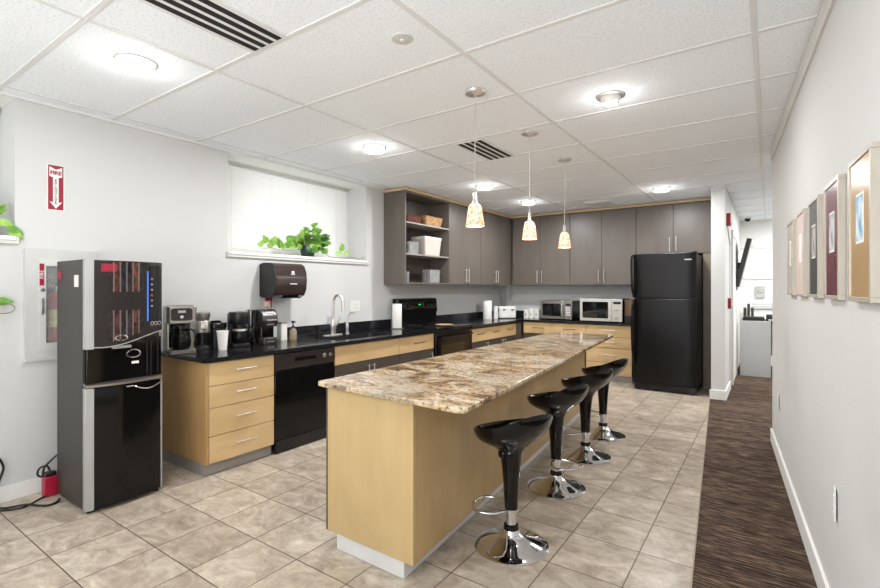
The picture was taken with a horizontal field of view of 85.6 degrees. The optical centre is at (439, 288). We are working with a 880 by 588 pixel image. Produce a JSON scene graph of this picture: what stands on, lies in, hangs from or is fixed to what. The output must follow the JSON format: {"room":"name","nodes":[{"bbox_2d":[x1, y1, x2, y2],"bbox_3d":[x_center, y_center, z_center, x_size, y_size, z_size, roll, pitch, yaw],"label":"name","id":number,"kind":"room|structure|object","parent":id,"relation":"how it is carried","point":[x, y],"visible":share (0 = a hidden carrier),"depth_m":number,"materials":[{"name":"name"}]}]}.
{"room":"office break room","nodes":[
{"label":"office break room","id":0,"kind":"room"},
{"bbox_2d":[0,98,501,486],"bbox_3d":[-2.049,0.052,4.109,0.350,2.505,10.820,0,0,35],"label":"wall","id":1,"kind":"structure","parent":0,"point":[131,194],"depth_m":3.49,"materials":[{"name":"paint"}]},
{"bbox_2d":[0,95,18,243],"bbox_3d":[-3.358,-0.738,2.221,0.410,0.925,2.049,0,0,35],"label":"window","id":2,"kind":"structure","parent":1,"relation":"in","point":[4,239],"depth_m":2.93,"materials":[{"name":"white paint"}]},
{"bbox_2d":[0,204,23,313],"bbox_3d":[-2.773,-0.233,2.845,0.210,0.772,0.406,0,0,35],"label":"vine","id":3,"kind":"object","parent":2,"relation":"on","point":[12,229],"visible":1,"depth_m":2.92,"materials":[{"name":"green plant"}]},
{"bbox_2d":[0,477,41,502],"bbox_3d":[-3.575,1.258,1.590,0.013,0.095,4.940,0,0,35],"label":"baseboard","id":4,"kind":"structure","parent":1,"relation":"attached to","point":[33,486],"depth_m":2.96,"materials":[{"name":"white paint"}]},
{"bbox_2d":[47,163,63,210],"bbox_3d":[-2.521,-0.662,3.116,0.004,0.300,0.092,0,0,35],"label":"fire sign","id":5,"kind":"object","parent":1,"relation":"attached to","point":[55,173],"visible":1,"depth_m":3.11,"materials":[{"name":"red plastic"}]},
{"bbox_2d":[24,248,98,361],"bbox_3d":[-2.549,0.102,3.181,0.202,0.715,0.400,0,0,35],"label":"fire extinguisher cabinet","id":6,"kind":"object","parent":1,"relation":"attached to","point":[39,264],"visible":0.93,"depth_m":3.02,"materials":[{"name":"white metal"}]},
{"bbox_2d":[46,277,56,342],"bbox_3d":[-2.564,0.153,3.190,0.122,0.459,0.133,0,0,35],"label":"fire extinguisher","id":7,"kind":"object","parent":6,"relation":"in","point":[51,301],"visible":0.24,"depth_m":3.13,"materials":[{"name":"metal"}]},
{"bbox_2d":[259,263,306,297],"bbox_3d":[-1.461,-0.074,4.439,0.238,0.327,0.352,0,0,35],"label":"dispenser","id":8,"kind":"object","parent":1,"relation":"attached to","point":[276,280],"visible":1,"depth_m":4.33,"materials":[{"name":"brown plastic"}]},
{"bbox_2d":[227,152,368,264],"bbox_3d":[-1.488,-0.738,4.918,0.410,0.925,1.745,0,0,35],"label":"window","id":9,"kind":"structure","parent":1,"relation":"in","point":[236,159],"depth_m":4.76,"materials":[{"name":"white paint"}]},
{"bbox_2d":[228,163,348,258],"bbox_3d":[-1.584,-0.748,4.982,0.049,0.838,1.693,0,0,35],"label":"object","id":10,"kind":"structure","parent":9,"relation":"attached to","point":[260,203],"depth_m":4.88,"materials":[{"name":"white"}]},
{"bbox_2d":[300,245,314,256],"bbox_3d":[-1.387,-0.386,4.977,0.172,0.119,0.172,0,0,35],"label":"pot","id":11,"kind":"object","parent":9,"relation":"on","point":[303,251],"depth_m":4.91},
{"bbox_2d":[257,223,363,259],"bbox_3d":[-1.329,-0.509,5.008,0.317,0.365,1.366,0,0,35],"label":"vine","id":12,"kind":"object","parent":9,"relation":"on","point":[304,242],"visible":0.98,"depth_m":4.91,"materials":[{"name":"plant"}]},
{"bbox_2d":[287,319,390,337],"bbox_3d":[-1.048,0.427,5.226,0.018,0.105,1.536,0,0,35],"label":"backsplash","id":13,"kind":"structure","parent":1,"relation":"attached to","point":[311,330],"depth_m":5.13,"materials":[{"name":"stone"}]},
{"bbox_2d":[350,301,359,311],"bbox_3d":[-0.958,0.200,5.367,0.008,0.120,0.150,0,0,35],"label":"power outlet","id":14,"kind":"object","parent":1,"relation":"attached to","point":[354,305],"visible":1,"depth_m":5.36,"materials":[{"name":"white plastic"}]},
{"bbox_2d":[384,190,449,284],"bbox_3d":[-0.276,-0.606,6.064,0.332,1.102,0.953,0,0,35],"label":"upper cabinet","id":15,"kind":"object","parent":1,"relation":"attached to","point":[400,267],"visible":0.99,"depth_m":6.11,"materials":[{"name":"grey laminate"}]},
{"bbox_2d":[411,236,441,255],"bbox_3d":[-0.176,-0.541,6.161,0.234,0.238,0.378,0,0,35],"label":"storage bin","id":16,"kind":"object","parent":15,"relation":"on","point":[426,245],"visible":0.8,"depth_m":6.04,"materials":[{"name":"plastic"}]},
{"bbox_2d":[419,215,442,226],"bbox_3d":[-0.144,-0.861,6.172,0.212,0.122,0.390,0,0,35],"label":"woven basket","id":17,"kind":"object","parent":15,"relation":"on","point":[428,220],"visible":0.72,"depth_m":6.06,"materials":[{"name":"beige wicker"}]},
{"bbox_2d":[424,271,438,282],"bbox_3d":[-0.115,-0.160,6.188,0.140,0.170,0.220,0,0,35],"label":"storage bin","id":18,"kind":"object","parent":15,"relation":"on","point":[429,276],"visible":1,"depth_m":6.12,"materials":[{"name":"white"}]},
{"bbox_2d":[449,203,480,284],"bbox_3d":[0.247,-0.606,6.787,0.368,1.102,0.822,0,0,35],"label":"upper cabinet","id":19,"kind":"object","parent":1,"relation":"attached to","point":[465,242],"visible":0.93,"depth_m":6.65,"materials":[{"name":"grey laminate"}]},
{"bbox_2d":[481,211,508,284],"bbox_3d":[0.747,-0.606,7.509,0.368,1.102,0.925,0,0,35],"label":"upper cabinet","id":20,"kind":"object","parent":1,"relation":"attached to","point":[495,231],"visible":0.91,"depth_m":7.40,"materials":[{"name":"grey laminate"}]},
{"bbox_2d":[509,218,511,284],"bbox_3d":[1.153,-0.606,7.851,0.019,1.102,0.094,0,0,35],"label":"trim","id":21,"kind":"structure","parent":20,"relation":"attached to","point":[510,220],"depth_m":7.85,"materials":[{"name":"grey laminate"}]},
{"bbox_2d":[437,310,579,322],"bbox_3d":[1.418,0.427,6.779,2.303,0.105,2.178,0,0,35],"label":"backsplash","id":22,"kind":"structure","parent":1,"relation":"attached to","point":[473,315],"depth_m":7.24,"materials":[{"name":"stone"}]},
{"bbox_2d":[383,187,710,221],"bbox_3d":[1.541,-1.175,6.113,3.263,0.032,3.133,0,0,35],"label":"trim","id":23,"kind":"structure","parent":1,"relation":"attached to","point":[401,188],"depth_m":6.64,"materials":[{"name":"brown wood"}]},
{"bbox_2d":[0,381,710,587],"bbox_3d":[0.269,1.330,4.011,4.371,0.050,13.300,0,0,35],"label":"floor","id":24,"kind":"structure","parent":0,"point":[261,522],"depth_m":2.55,"materials":[{"name":"tile"}]},
{"bbox_2d":[0,458,60,508],"bbox_3d":[-2.498,1.154,2.845,0.357,0.303,0.132,0,0,-8],"label":"power cable","id":25,"kind":"object","parent":24,"relation":"on","point":[1,461],"visible":1,"depth_m":2.84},
{"bbox_2d":[42,470,57,497],"bbox_3d":[-2.465,1.230,3.001,0.060,0.150,0.070,0,0,35],"label":"box","id":26,"kind":"object","parent":24,"relation":"on","point":[49,480],"visible":0.88,"depth_m":2.98,"materials":[{"name":"red plastic"}]},
{"bbox_2d":[36,454,56,477],"bbox_3d":[-2.458,1.109,2.980,0.049,0.137,0.110,0,0,35],"label":"power cable","id":27,"kind":"object","parent":26,"relation":"attached to","point":[55,456],"visible":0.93,"depth_m":2.96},
{"bbox_2d":[57,259,162,513],"bbox_3d":[-2.086,0.567,3.018,0.492,1.475,0.425,0,0,35],"label":"machine","id":28,"kind":"object","parent":24,"relation":"on","point":[109,312],"visible":1,"depth_m":2.87,"materials":[{"name":"grey metal"}]},
{"bbox_2d":[108,311,112,340],"bbox_3d":[-1.960,0.222,2.822,0.033,0.177,0.030,0,0,35],"label":"picture","id":29,"kind":"object","parent":28,"relation":"attached to","point":[110,313],"depth_m":2.81},
{"bbox_2d":[108,262,112,290],"bbox_3d":[-1.960,-0.071,2.822,0.033,0.172,0.030,0,0,35],"label":"picture","id":30,"kind":"object","parent":28,"relation":"attached to","point":[110,264],"depth_m":2.81},
{"bbox_2d":[115,311,119,338],"bbox_3d":[-1.940,0.216,2.848,0.036,0.167,0.030,0,0,35],"label":"picture","id":31,"kind":"object","parent":28,"relation":"attached to","point":[117,313],"depth_m":2.84},
{"bbox_2d":[115,262,119,290],"bbox_3d":[-1.940,-0.071,2.848,0.036,0.172,0.030,0,0,35],"label":"picture","id":32,"kind":"object","parent":28,"relation":"attached to","point":[117,264],"depth_m":2.84},
{"bbox_2d":[83,374,162,388],"bbox_3d":[-1.915,0.562,2.901,0.077,0.024,0.417,0,0,35],"label":"drip tray","id":33,"kind":"object","parent":28,"relation":"on","point":[129,380],"depth_m":2.87,"materials":[{"name":"metal"}]},
{"bbox_2d":[121,311,125,336],"bbox_3d":[-1.922,0.211,2.874,0.037,0.157,0.030,0,0,35],"label":"picture","id":34,"kind":"object","parent":28,"relation":"on","point":[123,313],"depth_m":2.86},
{"bbox_2d":[121,262,125,290],"bbox_3d":[-1.922,-0.071,2.874,0.037,0.172,0.030,0,0,35],"label":"picture","id":35,"kind":"object","parent":28,"relation":"attached to","point":[123,264],"depth_m":2.86},
{"bbox_2d":[128,263,131,290],"bbox_3d":[-1.903,-0.071,2.900,0.037,0.172,0.030,0,0,35],"label":"picture","id":36,"kind":"object","parent":28,"relation":"attached to","point":[129,264],"depth_m":2.89},
{"bbox_2d":[134,263,137,290],"bbox_3d":[-1.885,-0.071,2.926,0.037,0.172,0.030,0,0,35],"label":"picture","id":37,"kind":"object","parent":28,"relation":"attached to","point":[135,264],"depth_m":2.92},
{"bbox_2d":[161,355,273,476],"bbox_3d":[-1.713,0.908,3.668,0.701,0.792,0.546,0,0,35],"label":"base cabinet","id":38,"kind":"object","parent":24,"relation":"on","point":[217,416],"visible":0.96,"depth_m":3.45,"materials":[{"name":"brown wood"}]},
{"bbox_2d":[161,319,435,362],"bbox_3d":[-1.109,0.443,4.548,0.690,0.135,2.721,0,0,35],"label":"countertop","id":39,"kind":"structure","parent":38,"relation":"on","point":[299,338],"depth_m":4.39,"materials":[{"name":"stone"}]},
{"bbox_2d":[163,305,195,354],"bbox_3d":[-1.949,0.304,3.559,0.200,0.350,0.241,0,0,-35],"label":"coffee maker","id":40,"kind":"object","parent":39,"relation":"on","point":[176,315],"visible":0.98,"depth_m":3.50,"materials":[{"name":"metal"}]},
{"bbox_2d":[170,325,196,349],"bbox_3d":[-1.902,0.360,3.524,0.171,0.176,0.136,0,0,-35],"label":"glass carafe","id":41,"kind":"object","parent":40,"relation":"on","point":[180,338],"visible":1,"depth_m":3.47,"materials":[{"name":"black"}]},
{"bbox_2d":[194,312,210,349],"bbox_3d":[-1.893,0.335,3.786,0.120,0.290,0.135,0,0,-38],"label":"coffee grinder","id":42,"kind":"object","parent":39,"relation":"on","point":[202,325],"visible":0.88,"depth_m":3.75,"materials":[{"name":"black metal"}]},
{"bbox_2d":[195,333,208,345],"bbox_3d":[-1.898,0.414,3.792,0.114,0.130,0.114,0,0,-38],"label":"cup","id":43,"kind":"object","parent":42,"relation":"on","point":[202,338],"depth_m":3.75,"materials":[{"name":"glass"}]},
{"bbox_2d":[209,320,226,347],"bbox_3d":[-1.853,0.370,3.919,0.160,0.218,0.130,0,0,35],"label":"canister","id":44,"kind":"object","parent":39,"relation":"on","point":[215,325],"visible":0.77,"depth_m":3.85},
{"bbox_2d":[216,330,228,349],"bbox_3d":[-1.701,0.405,3.716,0.089,0.150,0.089,0,0,35],"label":"paper cup","id":45,"kind":"object","parent":39,"relation":"on","point":[222,335],"visible":1,"depth_m":3.69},
{"bbox_2d":[227,311,249,347],"bbox_3d":[-1.685,0.335,3.975,0.166,0.290,0.210,0,0,-35],"label":"coffee maker","id":46,"kind":"object","parent":39,"relation":"on","point":[238,317],"visible":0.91,"depth_m":3.91,"materials":[{"name":"plastic"}]},
{"bbox_2d":[231,324,253,342],"bbox_3d":[-1.644,0.373,3.957,0.174,0.152,0.132,0,0,-35],"label":"glass carafe","id":47,"kind":"object","parent":46,"relation":"on","point":[239,333],"visible":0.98,"depth_m":3.90,"materials":[{"name":"black"}]},
{"bbox_2d":[246,309,277,344],"bbox_3d":[-1.548,0.330,4.151,0.194,0.299,0.301,0,0,-44],"label":"machine","id":48,"kind":"object","parent":39,"relation":"on","point":[263,321],"visible":0.95,"depth_m":4.10,"materials":[{"name":"black plastic"}]},
{"bbox_2d":[258,337,276,344],"bbox_3d":[-1.507,0.452,4.143,0.135,0.055,0.150,0,0,-44],"label":"drip tray","id":49,"kind":"object","parent":48,"relation":"on","point":[261,340],"depth_m":4.09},
{"bbox_2d":[277,322,286,340],"bbox_3d":[-1.460,0.394,4.389,0.074,0.172,0.074,0,0,35],"label":"sugar dispenser","id":50,"kind":"object","parent":39,"relation":"on","point":[281,326],"visible":0.83,"depth_m":4.36,"materials":[{"name":"white plastic"}]},
{"bbox_2d":[323,294,345,335],"bbox_3d":[-1.058,0.267,4.871,0.171,0.425,0.250,0,0,35],"label":"kitchen faucet","id":51,"kind":"object","parent":39,"relation":"on","point":[333,324],"visible":1,"depth_m":4.88,"materials":[{"name":"silver metal"}]},
{"bbox_2d":[318,333,388,346],"bbox_3d":[-0.857,0.572,4.792,0.326,0.176,0.776,0,0,35],"label":"sink","id":52,"kind":"object","parent":39,"relation":"in","point":[337,338],"visible":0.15,"depth_m":4.98,"materials":[{"name":"metal"}]},
{"bbox_2d":[390,301,402,328],"bbox_3d":[-0.515,0.311,5.681,0.160,0.336,0.160,0,0,35],"label":"paper towel roll","id":53,"kind":"object","parent":39,"relation":"on","point":[396,308],"visible":1,"depth_m":5.63,"materials":[{"name":"paper"}]},
{"bbox_2d":[273,347,334,453],"bbox_3d":[-1.359,0.910,4.141,0.646,0.780,0.614,0,0,35],"label":"dishwasher","id":54,"kind":"object","parent":24,"relation":"on","point":[299,402],"visible":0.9,"depth_m":3.93,"materials":[{"name":"metal"}]},
{"bbox_2d":[332,338,398,377],"bbox_3d":[-0.939,0.911,4.783,0.702,0.786,0.902,0,0,35],"label":"base cabinet","id":55,"kind":"object","parent":24,"relation":"on","point":[366,356],"visible":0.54,"depth_m":4.55,"materials":[{"name":"brown wood"}]},
{"bbox_2d":[393,333,433,363],"bbox_3d":[-0.506,0.908,5.408,0.702,0.791,0.611,0,0,35],"label":"base cabinet","id":56,"kind":"object","parent":24,"relation":"on","point":[418,347],"visible":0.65,"depth_m":5.20,"materials":[{"name":"brown wood"}]},
{"bbox_2d":[393,298,472,356],"bbox_3d":[-0.067,0.705,5.982,0.714,1.160,0.816,0,0,35],"label":"electric stove","id":57,"kind":"object","parent":24,"relation":"on","point":[417,313],"visible":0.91,"depth_m":5.92,"materials":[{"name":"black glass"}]},
{"bbox_2d":[402,322,472,330],"bbox_3d":[-0.079,0.474,5.990,0.685,0.030,0.816,0,0,35],"label":"cooktop","id":58,"kind":"object","parent":57,"relation":"in","point":[411,325],"depth_m":5.89,"materials":[{"name":"glass"}]},
{"bbox_2d":[326,352,584,578],"bbox_3d":[0.552,0.902,3.586,0.605,0.804,3.225,0,0,35],"label":"kitchen island","id":59,"kind":"object","parent":24,"relation":"on","point":[402,479],"visible":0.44,"depth_m":2.30,"materials":[{"name":"brown wood"}]},
{"bbox_2d":[318,332,612,413],"bbox_3d":[0.688,0.487,3.567,0.946,0.024,3.463,0,0,35],"label":"island countertop","id":60,"kind":"structure","parent":59,"relation":"on","point":[461,382],"depth_m":2.63,"materials":[{"name":"stone"}]},
{"bbox_2d":[470,321,522,348],"bbox_3d":[0.761,0.908,7.236,0.702,0.791,2.169,0,0,35],"label":"base cabinet","id":61,"kind":"object","parent":24,"relation":"on","point":[501,333],"visible":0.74,"depth_m":6.74,"materials":[{"name":"brown wood"}]},
{"bbox_2d":[437,310,630,327],"bbox_3d":[1.418,0.443,6.779,2.303,0.135,2.178,0,0,35],"label":"countertop","id":62,"kind":"structure","parent":61,"relation":"on","point":[475,318],"depth_m":7.06,"materials":[{"name":"stone"}]},
{"bbox_2d":[483,299,491,318],"bbox_3d":[0.752,0.322,7.509,0.152,0.315,0.152,0,0,35],"label":"paper towel roll","id":63,"kind":"object","parent":62,"relation":"on","point":[487,305],"visible":0.98,"depth_m":7.45,"materials":[{"name":"white paper"}]},
{"bbox_2d":[498,306,515,318],"bbox_3d":[1.074,0.381,7.679,0.290,0.196,0.202,0,0,-12],"label":"toaster","id":64,"kind":"object","parent":62,"relation":"on","point":[505,311],"visible":0.91,"depth_m":7.60,"materials":[{"name":"white plastic"}]},
{"bbox_2d":[540,300,579,319],"bbox_3d":[1.875,0.334,7.452,0.510,0.292,0.404,0,0,35],"label":"microwave oven","id":65,"kind":"object","parent":62,"relation":"on","point":[549,309],"visible":1,"depth_m":7.33,"materials":[{"name":"metal"}]},
{"bbox_2d":[580,298,628,322],"bbox_3d":[2.413,0.312,6.965,0.600,0.335,0.434,0,0,35],"label":"microwave oven","id":66,"kind":"object","parent":62,"relation":"on","point":[591,309],"visible":0.97,"depth_m":6.79,"materials":[{"name":"metal"}]},
{"bbox_2d":[624,299,632,322],"bbox_3d":[2.722,0.317,6.753,0.119,0.325,0.300,0,0,35],"label":"cardboard box","id":67,"kind":"object","parent":62,"relation":"on","point":[628,302],"visible":0.51,"depth_m":6.64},
{"bbox_2d":[471,414,552,565],"bbox_3d":[0.366,0.950,2.410,0.402,0.708,0.401,0,0,-31],"label":"bar stool","id":68,"kind":"object","parent":24,"relation":"on","point":[508,544],"visible":1,"depth_m":2.35,"materials":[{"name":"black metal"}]},
{"bbox_2d":[523,321,585,366],"bbox_3d":[1.869,0.908,7.392,0.988,0.791,0.651,0,0,35],"label":"base cabinet","id":69,"kind":"object","parent":24,"relation":"on","point":[530,329],"visible":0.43,"depth_m":7.20,"materials":[{"name":"brown wood"}]},
{"bbox_2d":[527,384,588,499],"bbox_3d":[0.768,0.950,3.115,0.402,0.708,0.397,0,0,-32],"label":"bar stool","id":70,"kind":"object","parent":24,"relation":"on","point":[554,485],"visible":0.95,"depth_m":3.04,"materials":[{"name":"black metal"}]},
{"bbox_2d":[561,369,613,464],"bbox_3d":[1.138,0.950,3.697,0.402,0.708,0.403,0,0,-35],"label":"bar stool","id":71,"kind":"object","parent":24,"relation":"on","point":[584,454],"visible":0.77,"depth_m":3.63,"materials":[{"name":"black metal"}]},
{"bbox_2d":[579,358,627,441],"bbox_3d":[1.458,0.950,4.228,0.402,0.708,0.403,0,0,-36],"label":"bar stool","id":72,"kind":"object","parent":24,"relation":"on","point":[602,432],"visible":0.71,"depth_m":4.16,"materials":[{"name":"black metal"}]},
{"bbox_2d":[586,324,633,382],"bbox_3d":[2.537,0.908,6.930,0.629,0.791,0.650,0,0,35],"label":"base cabinet","id":73,"kind":"object","parent":24,"relation":"on","point":[617,347],"visible":0.56,"depth_m":6.65,"materials":[{"name":"brown wood"}]},
{"bbox_2d":[630,251,702,394],"bbox_3d":[3.007,0.424,6.266,0.752,1.761,0.876,0,0,35],"label":"refrigerator","id":74,"kind":"object","parent":24,"relation":"on","point":[667,288],"visible":0.99,"depth_m":5.95,"materials":[{"name":"metal"}]},
{"bbox_2d":[690,398,709,587],"bbox_3d":[0.735,1.302,1.462,0.006,0.006,9.666,0,0,31],"label":"trim","id":75,"kind":"structure","parent":24,"relation":"on","point":[709,398],"depth_m":2.74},
{"bbox_2d":[0,0,822,220],"bbox_3d":[1.370,-1.215,3.248,7.050,0.070,13.300,0,0,35],"label":"ceiling","id":76,"kind":"structure","parent":0,"point":[707,85],"depth_m":2.79,"materials":[{"name":"tile"}]},
{"bbox_2d":[114,53,156,76],"bbox_3d":[-1.610,-1.177,2.515,0.196,0.044,0.196,0,0,35],"label":"ceiling light","id":77,"kind":"object","parent":76,"relation":"attached to","point":[133,64],"visible":1,"depth_m":2.48,"materials":[{"name":"white glass"}]},
{"bbox_2d":[138,0,285,52],"bbox_3d":[-1.186,-1.195,1.821,0.270,0.009,1.222,0,0,35],"label":"ceiling vent","id":78,"kind":"object","parent":76,"relation":"in","point":[217,18],"visible":1,"depth_m":2.12,"materials":[{"name":"metal"}]},
{"bbox_2d":[363,144,385,154],"bbox_3d":[-0.555,-1.177,4.026,0.196,0.044,0.196,0,0,35],"label":"ceiling light","id":79,"kind":"object","parent":76,"relation":"attached to","point":[371,149],"visible":1,"depth_m":4.00,"materials":[{"name":"white glass"}]},
{"bbox_2d":[391,32,412,44],"bbox_3d":[-0.181,-1.192,2.275,0.104,0.014,0.104,0,0,35],"label":"junction cover","id":80,"kind":"object","parent":76,"relation":"attached to","point":[401,38],"visible":1,"depth_m":2.26,"materials":[{"name":"white paint"}]},
{"bbox_2d":[464,87,485,226],"bbox_3d":[0.212,-0.789,2.885,0.132,0.820,0.132,0,0,35],"label":"pendant lamp","id":81,"kind":"object","parent":76,"relation":"hanging from","point":[474,214],"visible":1,"depth_m":2.85,"materials":[{"name":"beige glass"}]},
{"bbox_2d":[455,138,514,159],"bbox_3d":[0.396,-1.195,4.103,0.270,0.009,0.575,0,0,35],"label":"ceiling vent","id":82,"kind":"object","parent":76,"relation":"in","point":[483,148],"visible":1,"depth_m":4.07,"materials":[{"name":"metal"}]},
{"bbox_2d":[521,129,537,239],"bbox_3d":[0.686,-0.789,3.640,0.132,0.820,0.132,0,0,35],"label":"pendant lamp","id":83,"kind":"object","parent":76,"relation":"hanging from","point":[529,230],"visible":1,"depth_m":3.61,"materials":[{"name":"beige glass"}]},
{"bbox_2d":[557,157,571,247],"bbox_3d":[1.149,-0.789,4.381,0.132,0.820,0.132,0,0,35],"label":"pendant lamp","id":84,"kind":"object","parent":76,"relation":"hanging from","point":[564,240],"visible":1,"depth_m":4.35,"materials":[{"name":"beige glass"}]},
{"bbox_2d":[585,200,615,205],"bbox_3d":[2.240,-1.190,6.636,0.340,0.020,0.320,0,0,35],"label":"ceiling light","id":85,"kind":"object","parent":76,"relation":"in","point":[603,202],"visible":1,"depth_m":6.59,"materials":[{"name":"white paint"}]},
{"bbox_2d":[596,90,624,106],"bbox_3d":[1.062,-1.173,2.959,0.170,0.051,0.170,0,0,35],"label":"recessed light","id":86,"kind":"object","parent":76,"relation":"in","point":[609,98],"visible":1,"depth_m":2.92,"materials":[{"name":"white glass"}]},
{"bbox_2d":[502,200,731,382],"bbox_3d":[2.544,0.052,7.417,3.430,2.505,0.150,0,0,35],"label":"wall","id":87,"kind":"structure","parent":0,"point":[524,297],"depth_m":7.81,"materials":[{"name":"paint"}]},
{"bbox_2d":[513,214,569,284],"bbox_3d":[1.680,-0.606,7.698,0.968,1.102,0.367,0,0,35],"label":"upper cabinet","id":88,"kind":"object","parent":87,"relation":"attached to","point":[539,261],"visible":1,"depth_m":7.55,"materials":[{"name":"grey laminate"}]},
{"bbox_2d":[570,207,635,284],"bbox_3d":[2.475,-0.606,7.147,0.957,1.102,0.367,0,0,35],"label":"upper cabinet","id":89,"kind":"object","parent":87,"relation":"attached to","point":[603,243],"visible":0.92,"depth_m":7.02,"materials":[{"name":"grey laminate"}]},
{"bbox_2d":[636,201,710,254],"bbox_3d":[3.264,-0.814,6.600,0.953,0.687,0.367,0,0,35],"label":"upper cabinet","id":90,"kind":"object","parent":87,"relation":"attached to","point":[681,227],"visible":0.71,"depth_m":6.47,"materials":[{"name":"grey laminate"}]},
{"bbox_2d":[711,186,739,390],"bbox_3d":[4.277,0.052,7.037,0.142,2.505,3.560,0,0,35],"label":"wall","id":91,"kind":"structure","parent":0,"point":[720,198],"depth_m":5.59,"materials":[{"name":"paint"}]},
{"bbox_2d":[703,253,710,387],"bbox_3d":[3.550,0.418,6.251,0.152,1.773,0.020,0,0,35],"label":"trim","id":92,"kind":"structure","parent":91,"relation":"attached to","point":[706,256],"depth_m":6.26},
{"bbox_2d":[710,381,730,400],"bbox_3d":[3.489,1.248,5.902,0.170,0.115,0.824,0,0,35],"label":"baseboard","id":93,"kind":"structure","parent":91,"relation":"attached to","point":[714,394],"depth_m":5.57,"materials":[{"name":"white paint"}]},
{"bbox_2d":[727,227,730,380],"bbox_3d":[3.633,0.217,5.970,0.016,1.935,0.429,0,0,35],"label":"channel","id":94,"kind":"object","parent":91,"relation":"attached to","point":[727,227],"visible":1,"depth_m":6.12,"materials":[{"name":"white plastic"}]},
{"bbox_2d":[731,230,737,384],"bbox_3d":[4.227,0.253,6.816,0.028,2.096,1.020,0,0,35],"label":"door","id":95,"kind":"structure","parent":91,"relation":"in","point":[734,238],"depth_m":6.78,"materials":[{"name":"paint"}]},
{"bbox_2d":[736,238,753,287],"bbox_3d":[4.729,-0.378,7.369,0.226,0.721,1.010,0,0,35],"label":"television","id":96,"kind":"object","parent":91,"relation":"attached to","point":[743,265],"visible":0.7,"depth_m":6.98,"materials":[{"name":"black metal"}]},
{"bbox_2d":[692,364,817,587],"bbox_3d":[2.769,1.328,2.278,3.644,0.054,13.300,0,0,35],"label":"floor","id":97,"kind":"structure","parent":0,"point":[749,536],"depth_m":2.81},
{"bbox_2d":[740,318,771,377],"bbox_3d":[5.153,0.891,7.099,1.100,0.820,0.700,0,0,35],"label":"cabinet","id":98,"kind":"object","parent":97,"relation":"on","point":[755,336],"visible":0.41,"depth_m":7.01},
{"bbox_2d":[743,314,771,320],"bbox_3d":[4.937,0.435,7.200,0.570,0.090,0.460,0,0,35],"label":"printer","id":99,"kind":"object","parent":98,"relation":"on","point":[768,316],"visible":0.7,"depth_m":7.15,"materials":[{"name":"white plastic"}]},
{"bbox_2d":[743,316,764,320],"bbox_3d":[4.825,0.455,7.302,0.270,0.050,0.340,0,0,35],"label":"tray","id":100,"kind":"object","parent":99,"relation":"on","point":[758,318],"depth_m":7.18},
{"bbox_2d":[750,303,771,365],"bbox_3d":[5.809,0.774,7.958,1.020,1.054,0.200,0,0,35],"label":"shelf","id":101,"kind":"object","parent":97,"relation":"on","point":[756,312],"visible":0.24,"depth_m":8.08,"materials":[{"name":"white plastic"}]},
{"bbox_2d":[740,219,771,319],"bbox_3d":[6.623,0.052,7.637,3.316,2.505,0.100,0,0,35],"label":"wall","id":102,"kind":"structure","parent":0,"point":[760,265],"depth_m":8.32,"materials":[{"name":"white paint"}]},
{"bbox_2d":[756,286,764,297],"bbox_3d":[5.578,0.055,8.265,0.140,0.200,0.059,0,0,35],"label":"wall thermostat","id":103,"kind":"object","parent":102,"relation":"attached to","point":[760,290],"visible":1,"depth_m":8.25,"materials":[{"name":"white plastic"}]},
{"bbox_2d":[772,0,879,587],"bbox_3d":[0.807,0.052,0.505,0.130,2.505,8.180,0,0,31],"label":"wall","id":104,"kind":"structure","parent":0,"point":[826,352],"depth_m":1.85,"materials":[{"name":"paint"}]},
{"bbox_2d":[787,219,795,295],"bbox_3d":[2.104,-0.180,2.841,0.022,0.440,0.270,0,0,31],"label":"picture frame","id":105,"kind":"object","parent":104,"relation":"attached to","point":[791,226],"visible":0.77,"depth_m":2.80,"materials":[{"name":"beige wood"}]},
{"bbox_2d":[770,428,829,587],"bbox_3d":[0.748,1.247,0.546,0.014,0.108,8.171,0,0,31],"label":"baseboard","id":106,"kind":"structure","parent":104,"relation":"attached to","point":[816,566],"depth_m":2.48,"materials":[{"name":"white paint"}]},
{"bbox_2d":[796,208,807,296],"bbox_3d":[1.890,-0.180,2.479,0.022,0.440,0.270,0,0,31],"label":"picture frame","id":107,"kind":"object","parent":104,"relation":"attached to","point":[802,216],"visible":0.79,"depth_m":2.42,"materials":[{"name":"beige wood"}]},
{"bbox_2d":[771,0,834,159],"bbox_3d":[0.749,-1.145,0.545,0.012,0.101,8.171,0,0,31],"label":"trim","id":108,"kind":"structure","parent":104,"relation":"attached to","point":[826,7],"depth_m":2.40,"materials":[{"name":"paint"}]},
{"bbox_2d":[808,194,823,297],"bbox_3d":[1.677,-0.180,2.122,0.022,0.440,0.270,0,0,31],"label":"picture frame","id":109,"kind":"object","parent":104,"relation":"attached to","point":[816,205],"visible":0.93,"depth_m":2.06,"materials":[{"name":"beige wood"}]},
{"bbox_2d":[824,173,845,299],"bbox_3d":[1.469,-0.180,1.770,0.022,0.440,0.270,0,0,31],"label":"picture frame","id":110,"kind":"object","parent":104,"relation":"attached to","point":[835,191],"visible":1,"depth_m":1.72,"materials":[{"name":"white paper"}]},
{"bbox_2d":[829,211,833,252],"bbox_3d":[1.462,-0.210,1.774,0.001,0.150,0.090,0,0,31],"label":"artwork","id":111,"kind":"object","parent":110,"relation":"on","point":[831,213],"depth_m":1.77,"materials":[{"name":"white paper"}]},
{"bbox_2d":[848,141,879,302],"bbox_3d":[1.255,-0.180,1.410,0.022,0.440,0.270,0,0,31],"label":"picture frame","id":112,"kind":"object","parent":104,"relation":"attached to","point":[864,169],"visible":1,"depth_m":1.37,"materials":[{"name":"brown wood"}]},
{"bbox_2d":[856,190,863,243],"bbox_3d":[1.249,-0.210,1.414,0.001,0.150,0.090,0,0,31],"label":"artwork","id":113,"kind":"object","parent":112,"relation":"attached to","point":[859,193],"depth_m":1.41,"materials":[{"name":"blue paper"}]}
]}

